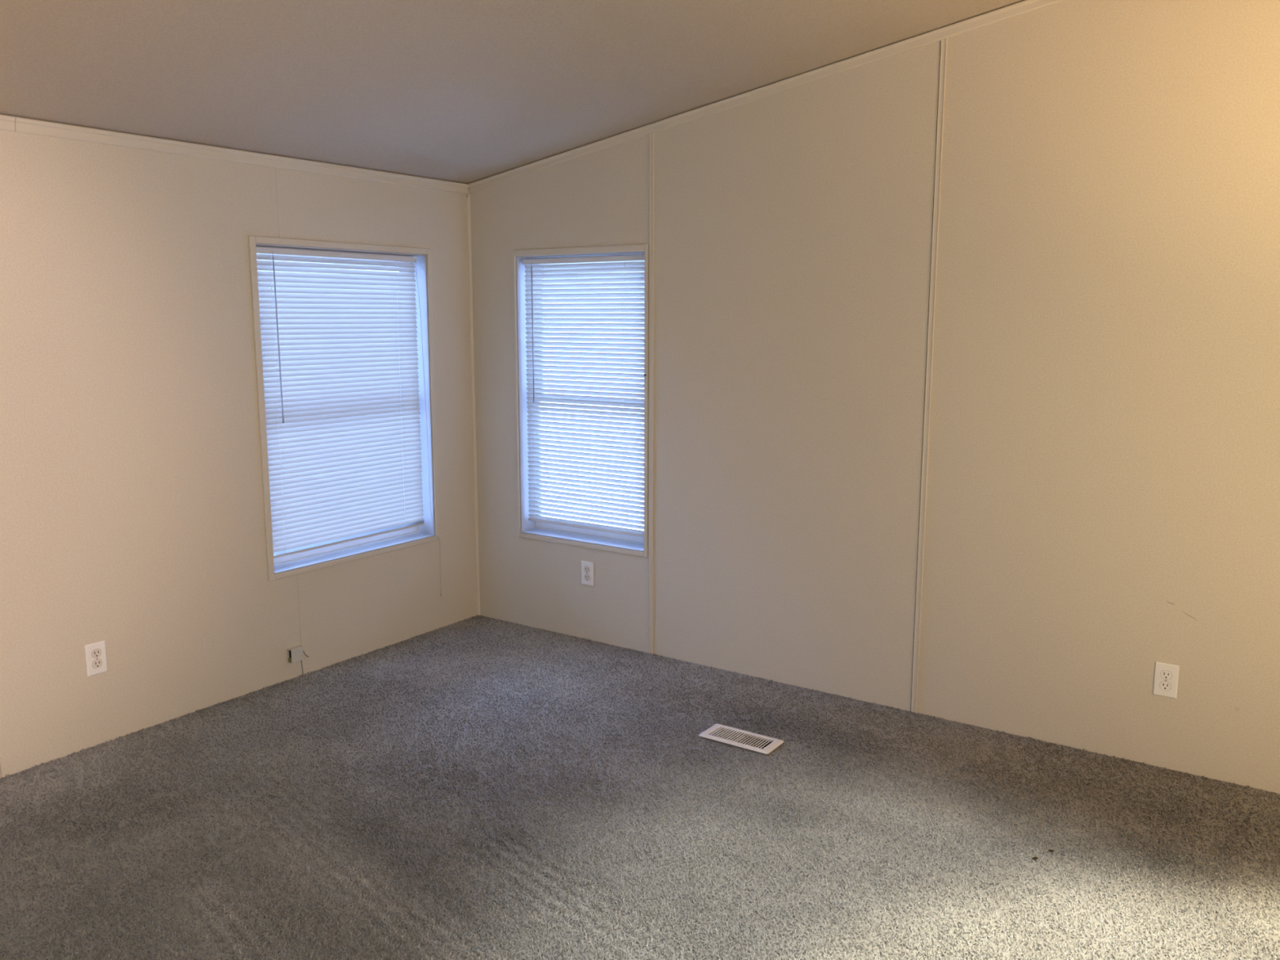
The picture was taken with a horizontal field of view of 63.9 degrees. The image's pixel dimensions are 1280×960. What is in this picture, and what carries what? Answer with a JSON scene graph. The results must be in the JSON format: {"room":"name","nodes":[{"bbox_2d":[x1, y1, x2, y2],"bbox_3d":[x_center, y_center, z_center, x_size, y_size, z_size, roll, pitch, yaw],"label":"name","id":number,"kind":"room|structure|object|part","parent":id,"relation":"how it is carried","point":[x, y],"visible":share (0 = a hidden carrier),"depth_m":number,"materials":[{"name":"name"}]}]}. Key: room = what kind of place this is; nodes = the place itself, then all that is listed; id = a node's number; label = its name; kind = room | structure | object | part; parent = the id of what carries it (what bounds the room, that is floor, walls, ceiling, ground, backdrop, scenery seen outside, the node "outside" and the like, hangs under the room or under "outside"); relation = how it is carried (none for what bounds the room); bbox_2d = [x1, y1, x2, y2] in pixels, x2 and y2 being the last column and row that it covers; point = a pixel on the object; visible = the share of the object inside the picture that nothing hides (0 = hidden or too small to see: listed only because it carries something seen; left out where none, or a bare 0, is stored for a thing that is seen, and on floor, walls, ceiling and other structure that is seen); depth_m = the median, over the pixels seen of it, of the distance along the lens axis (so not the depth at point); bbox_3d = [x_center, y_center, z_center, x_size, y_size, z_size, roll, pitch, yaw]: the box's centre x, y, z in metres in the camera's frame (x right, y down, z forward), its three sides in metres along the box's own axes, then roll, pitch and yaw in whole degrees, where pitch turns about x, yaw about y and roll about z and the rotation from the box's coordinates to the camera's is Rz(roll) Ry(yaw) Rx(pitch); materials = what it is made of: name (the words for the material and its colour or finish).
{"room":"empty bedroom","nodes":[
{"label":"empty bedroom","id":0,"kind":"room"},
{"bbox_2d":[0,114,476,777],"bbox_3d":[-2.440,-0.021,3.037,0.165,2.192,5.400,6,11,34],"label":"wall","id":1,"kind":"structure","parent":0,"point":[132,509],"depth_m":3.83,"materials":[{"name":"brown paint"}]},
{"bbox_2d":[0,115,15,131],"bbox_3d":[-2.956,-0.933,1.966,0.016,0.044,3.310,6,11,34],"label":"trim","id":2,"kind":"structure","parent":1,"relation":"attached to","point":[6,122],"depth_m":3.29,"materials":[{"name":"beige plastic"}]},
{"bbox_2d":[84,640,107,676],"bbox_3d":[-1.959,0.643,3.699,0.007,0.117,0.073,6,11,34],"label":"wall outlet","id":3,"kind":"object","parent":1,"relation":"attached to","point":[95,653],"visible":1,"depth_m":3.69,"materials":[{"name":"white plastic"}]},
{"bbox_2d":[91,648,101,657],"bbox_3d":[-1.957,0.624,3.695,0.002,0.031,0.037,6,11,34],"label":"receptacle","id":4,"kind":"object","parent":3,"relation":"attached to","point":[95,653],"depth_m":3.69,"materials":[{"name":"white plastic"}]},
{"bbox_2d":[92,658,102,668],"bbox_3d":[-1.958,0.663,3.701,0.001,0.031,0.037,6,11,34],"label":"receptacle","id":5,"kind":"object","parent":3,"relation":"attached to","point":[96,663],"depth_m":3.70,"materials":[{"name":"white plastic"}]},
{"bbox_3d":[-1.816,-0.142,3.797,0.010,2.192,1.218,6,11,34],"label":"panel","id":6,"kind":"part","parent":1,"relation":"part of","materials":[{"name":"paint"}]},
{"bbox_2d":[14,117,469,194],"bbox_3d":[-1.426,-1.284,4.164,0.016,0.044,2.088,6,11,34],"label":"trim","id":7,"kind":"structure","parent":1,"relation":"attached to","point":[21,125],"depth_m":3.91,"materials":[{"name":"beige plastic"}]},
{"bbox_2d":[286,644,308,674],"bbox_3d":[-1.467,0.782,4.428,0.026,0.134,0.106,6,11,34],"label":"phone jack","id":8,"kind":"object","parent":1,"relation":"attached to","point":[295,654],"visible":1,"depth_m":4.40,"materials":[{"name":"grey plastic"}]},
{"bbox_2d":[248,235,439,581],"bbox_3d":[-1.332,-0.342,4.603,0.167,1.404,0.981,6,11,34],"label":"window","id":9,"kind":"structure","parent":1,"relation":"in","point":[287,566],"depth_m":4.76,"materials":[{"name":"beige plastic"}]},
{"bbox_3d":[-1.537,-0.273,4.171,0.009,1.404,0.028,6,11,34],"label":"casing","id":10,"kind":"part","parent":9,"relation":"part of","materials":[{"name":"beige plastic"}]},
{"bbox_3d":[-1.387,-0.664,4.592,0.022,0.685,0.902,6,11,34],"label":"sash","id":11,"kind":"part","parent":9,"relation":"part of","materials":[{"name":"white plastic"}]},
{"bbox_3d":[-1.265,-1.015,4.451,0.009,0.027,0.927,6,11,34],"label":"casing","id":12,"kind":"part","parent":9,"relation":"part of","materials":[{"name":"beige plastic"}]},
{"bbox_3d":[-1.367,-0.021,4.681,0.022,0.674,0.902,6,11,34],"label":"sash","id":13,"kind":"part","parent":9,"relation":"part of","materials":[{"name":"white plastic"}]},
{"bbox_3d":[-1.378,-0.345,4.636,0.053,1.355,0.928,6,11,34],"label":"frame","id":14,"kind":"part","parent":9,"relation":"part of","materials":[{"name":"white plastic"}]},
{"bbox_2d":[255,245,443,595],"bbox_3d":[-1.272,-0.184,4.622,0.075,1.656,0.938,6,11,34],"label":"window blind","id":15,"kind":"object","parent":9,"relation":"attached to","point":[340,373],"visible":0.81,"depth_m":4.55,"materials":[{"name":"white plastic"}]},
{"bbox_3d":[-1.520,-0.301,4.280,0.028,1.255,0.001,6,11,34],"label":"ladder cord","id":16,"kind":"part","parent":15,"relation":"part of","materials":[{"name":"white fabric"}]},
{"bbox_3d":[-1.309,-0.984,4.481,0.029,0.031,0.875,6,11,34],"label":"head rail","id":17,"kind":"part","parent":15,"relation":"part of","materials":[{"name":"white plastic"}]},
{"bbox_3d":[-1.310,0.270,4.682,0.025,0.011,0.869,6,11,34],"label":"rail","id":18,"kind":"part","parent":15,"relation":"part of","materials":[{"name":"white plastic"}]},
{"bbox_3d":[-1.136,-0.389,4.831,0.028,1.255,0.001,6,11,34],"label":"ladder cord","id":19,"kind":"part","parent":15,"relation":"part of","materials":[{"name":"grey plastic"}]},
{"bbox_3d":[-1.018,-0.237,4.958,0.081,1.610,0.018,-5,10,-29],"label":"lift cord","id":20,"kind":"part","parent":15,"relation":"part of","materials":[{"name":"grey plastic"}]},
{"bbox_3d":[-1.312,0.328,4.698,0.109,0.006,0.916,6,11,34],"label":"sill","id":21,"kind":"part","parent":9,"relation":"part of","materials":[{"name":"grey paint"}]},
{"bbox_3d":[-1.267,0.347,4.670,0.009,0.022,0.927,6,11,34],"label":"casing","id":22,"kind":"part","parent":9,"relation":"part of","materials":[{"name":"beige plastic"}]},
{"bbox_3d":[-0.996,-0.397,4.948,0.009,1.404,0.025,6,11,34],"label":"casing","id":23,"kind":"part","parent":9,"relation":"part of","materials":[{"name":"beige plastic"}]},
{"bbox_3d":[-1.158,-0.293,4.743,0.010,2.192,1.101,6,11,34],"label":"panel","id":24,"kind":"part","parent":1,"relation":"part of","materials":[{"name":"paint"}]},
{"bbox_2d":[466,194,479,615],"bbox_3d":[-0.842,-0.344,5.179,0.013,2.126,0.020,6,11,34],"label":"trim","id":25,"kind":"structure","parent":1,"relation":"attached to","point":[468,196],"depth_m":5.17,"materials":[{"name":"beige plastic"}]},
{"bbox_2d":[0,0,1025,183],"bbox_3d":[-0.193,-1.363,1.289,5.750,1.018,5.850,6,11,34],"label":"ceiling","id":26,"kind":"structure","parent":0,"point":[464,91],"depth_m":3.39,"materials":[{"name":"white paint"}]},
{"bbox_2d":[0,614,1279,959],"bbox_3d":[-0.189,1.292,1.680,5.300,0.012,5.400,6,11,34],"label":"floor","id":27,"kind":"structure","parent":0,"point":[477,787],"depth_m":3.11,"materials":[{"name":"grey carpet"}]},
{"bbox_2d":[698,723,783,754],"bbox_3d":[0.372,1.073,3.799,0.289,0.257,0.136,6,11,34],"label":"floor vent","id":28,"kind":"object","parent":27,"relation":"in","point":[718,732],"visible":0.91,"depth_m":3.78,"materials":[{"name":"white metal"}]},
{"bbox_2d":[467,0,1279,793],"bbox_3d":[1.318,-0.569,3.747,5.465,3.056,0.174,6,11,34],"label":"wall","id":29,"kind":"structure","parent":0,"point":[963,348],"depth_m":3.76,"materials":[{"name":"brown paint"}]},
{"bbox_3d":[-0.395,-0.403,4.877,1.078,2.367,0.010,6,11,34],"label":"panel","id":30,"kind":"part","parent":29,"relation":"part of","materials":[{"name":"paint"}]},
{"bbox_2d":[512,244,648,557],"bbox_3d":[-0.243,-0.382,4.856,0.778,1.398,0.172,6,11,34],"label":"window","id":31,"kind":"structure","parent":29,"relation":"in","point":[566,535],"depth_m":4.96,"materials":[{"name":"beige plastic"}]},
{"bbox_3d":[-0.602,-0.407,5.008,0.012,1.398,0.009,6,11,34],"label":"casing","id":32,"kind":"part","parent":31,"relation":"part of","materials":[{"name":"beige plastic"}]},
{"bbox_3d":[-0.287,-1.048,4.687,0.748,0.030,0.009,6,11,34],"label":"casing","id":33,"kind":"part","parent":31,"relation":"part of","materials":[{"name":"beige plastic"}]},
{"bbox_3d":[-0.289,0.307,4.904,0.748,0.021,0.009,6,11,34],"label":"casing","id":34,"kind":"part","parent":31,"relation":"part of","materials":[{"name":"beige plastic"}]},
{"bbox_3d":[-0.258,0.287,4.947,0.737,0.006,0.109,6,11,34],"label":"sill","id":35,"kind":"part","parent":31,"relation":"part of","materials":[{"name":"grey paint"}]},
{"bbox_2d":[522,253,644,537],"bbox_3d":[-0.262,-0.399,4.823,0.723,1.281,0.046,6,11,34],"label":"window blind","id":36,"kind":"object","parent":31,"relation":"attached to","point":[590,300],"visible":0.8,"depth_m":4.82,"materials":[{"name":"white plastic"}]},
{"bbox_3d":[-0.453,-0.409,4.965,0.001,1.245,0.028,6,11,34],"label":"ladder cord","id":37,"kind":"part","parent":36,"relation":"part of","materials":[{"name":"white fabric"}]},
{"bbox_3d":[-0.256,-1.017,4.731,0.723,0.031,0.029,6,11,34],"label":"head rail","id":38,"kind":"part","parent":36,"relation":"part of","materials":[{"name":"white plastic"}]},
{"bbox_3d":[-0.258,0.227,4.931,0.717,0.011,0.025,6,11,34],"label":"rail","id":39,"kind":"part","parent":36,"relation":"part of","materials":[{"name":"white plastic"}]},
{"bbox_3d":[-0.064,-0.366,4.701,0.001,1.245,0.028,6,11,34],"label":"ladder cord","id":40,"kind":"part","parent":36,"relation":"part of","materials":[{"name":"white fabric"}]},
{"bbox_3d":[-0.204,-0.703,4.865,0.723,0.681,0.022,6,11,34],"label":"sash","id":41,"kind":"part","parent":31,"relation":"part of","materials":[{"name":"white plastic"}]},
{"bbox_3d":[-0.219,-0.063,4.947,0.723,0.670,0.022,6,11,34],"label":"sash","id":42,"kind":"part","parent":31,"relation":"part of","materials":[{"name":"white plastic"}]},
{"bbox_3d":[0.027,-0.338,4.581,0.017,1.398,0.009,6,11,34],"label":"casing","id":43,"kind":"part","parent":31,"relation":"part of","materials":[{"name":"beige plastic"}]},
{"bbox_2d":[581,560,593,586],"bbox_3d":[-0.252,0.447,4.902,0.073,0.117,0.007,6,11,34],"label":"wall outlet","id":44,"kind":"object","parent":29,"relation":"attached to","point":[587,567],"visible":1,"depth_m":4.90,"materials":[{"name":"white plastic"}]},
{"bbox_2d":[583,573,590,581],"bbox_3d":[-0.253,0.466,4.903,0.037,0.031,0.001,6,11,34],"label":"receptacle","id":45,"kind":"object","parent":44,"relation":"attached to","point":[586,576],"depth_m":4.90,"materials":[{"name":"white plastic"}]},
{"bbox_2d":[583,566,590,573],"bbox_3d":[-0.253,0.427,4.896,0.037,0.031,0.002,6,11,34],"label":"receptacle","id":46,"kind":"object","parent":44,"relation":"attached to","point":[586,569],"depth_m":4.90,"materials":[{"name":"white plastic"}]},
{"bbox_2d":[468,0,1064,191],"bbox_3d":[1.346,-1.610,3.457,5.283,0.900,0.014,6,11,34],"label":"trim","id":47,"kind":"structure","parent":29,"relation":"attached to","point":[1027,6],"depth_m":4.01,"materials":[{"name":"beige plastic"}]},
{"bbox_3d":[0.565,-0.398,4.208,1.250,2.572,0.010,6,11,34],"label":"panel","id":48,"kind":"part","parent":29,"relation":"part of","materials":[{"name":"paint"}]},
{"bbox_3d":[1.597,-0.386,3.492,1.251,2.776,0.010,6,11,34],"label":"panel","id":49,"kind":"part","parent":29,"relation":"part of","materials":[{"name":"paint"}]},
{"bbox_2d":[1152,662,1179,698],"bbox_3d":[1.800,0.685,3.511,0.073,0.117,0.007,6,11,34],"label":"wall outlet","id":50,"kind":"object","parent":29,"relation":"attached to","point":[1166,675],"visible":1,"depth_m":3.51,"materials":[{"name":"white plastic"}]},
{"bbox_2d":[1159,680,1171,690],"bbox_3d":[1.799,0.705,3.513,0.037,0.031,0.001,6,11,34],"label":"receptacle","id":51,"kind":"object","parent":50,"relation":"attached to","point":[1163,685],"depth_m":3.51,"materials":[{"name":"white plastic"}]},
{"bbox_2d":[1160,670,1172,679],"bbox_3d":[1.799,0.666,3.507,0.037,0.031,0.001,6,11,34],"label":"receptacle","id":52,"kind":"object","parent":50,"relation":"attached to","point":[1164,674],"depth_m":3.51,"materials":[{"name":"white plastic"}]},
{"label":"outside","id":53,"kind":"structure","parent":0,"visible":0},
{"bbox_2d":[541,360,644,530],"bbox_3d":[-0.844,1.537,5.493,80.000,0.100,80.000,6,11,34],"label":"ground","id":54,"kind":"structure","parent":53,"point":[544,360],"depth_m":16.51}
]}

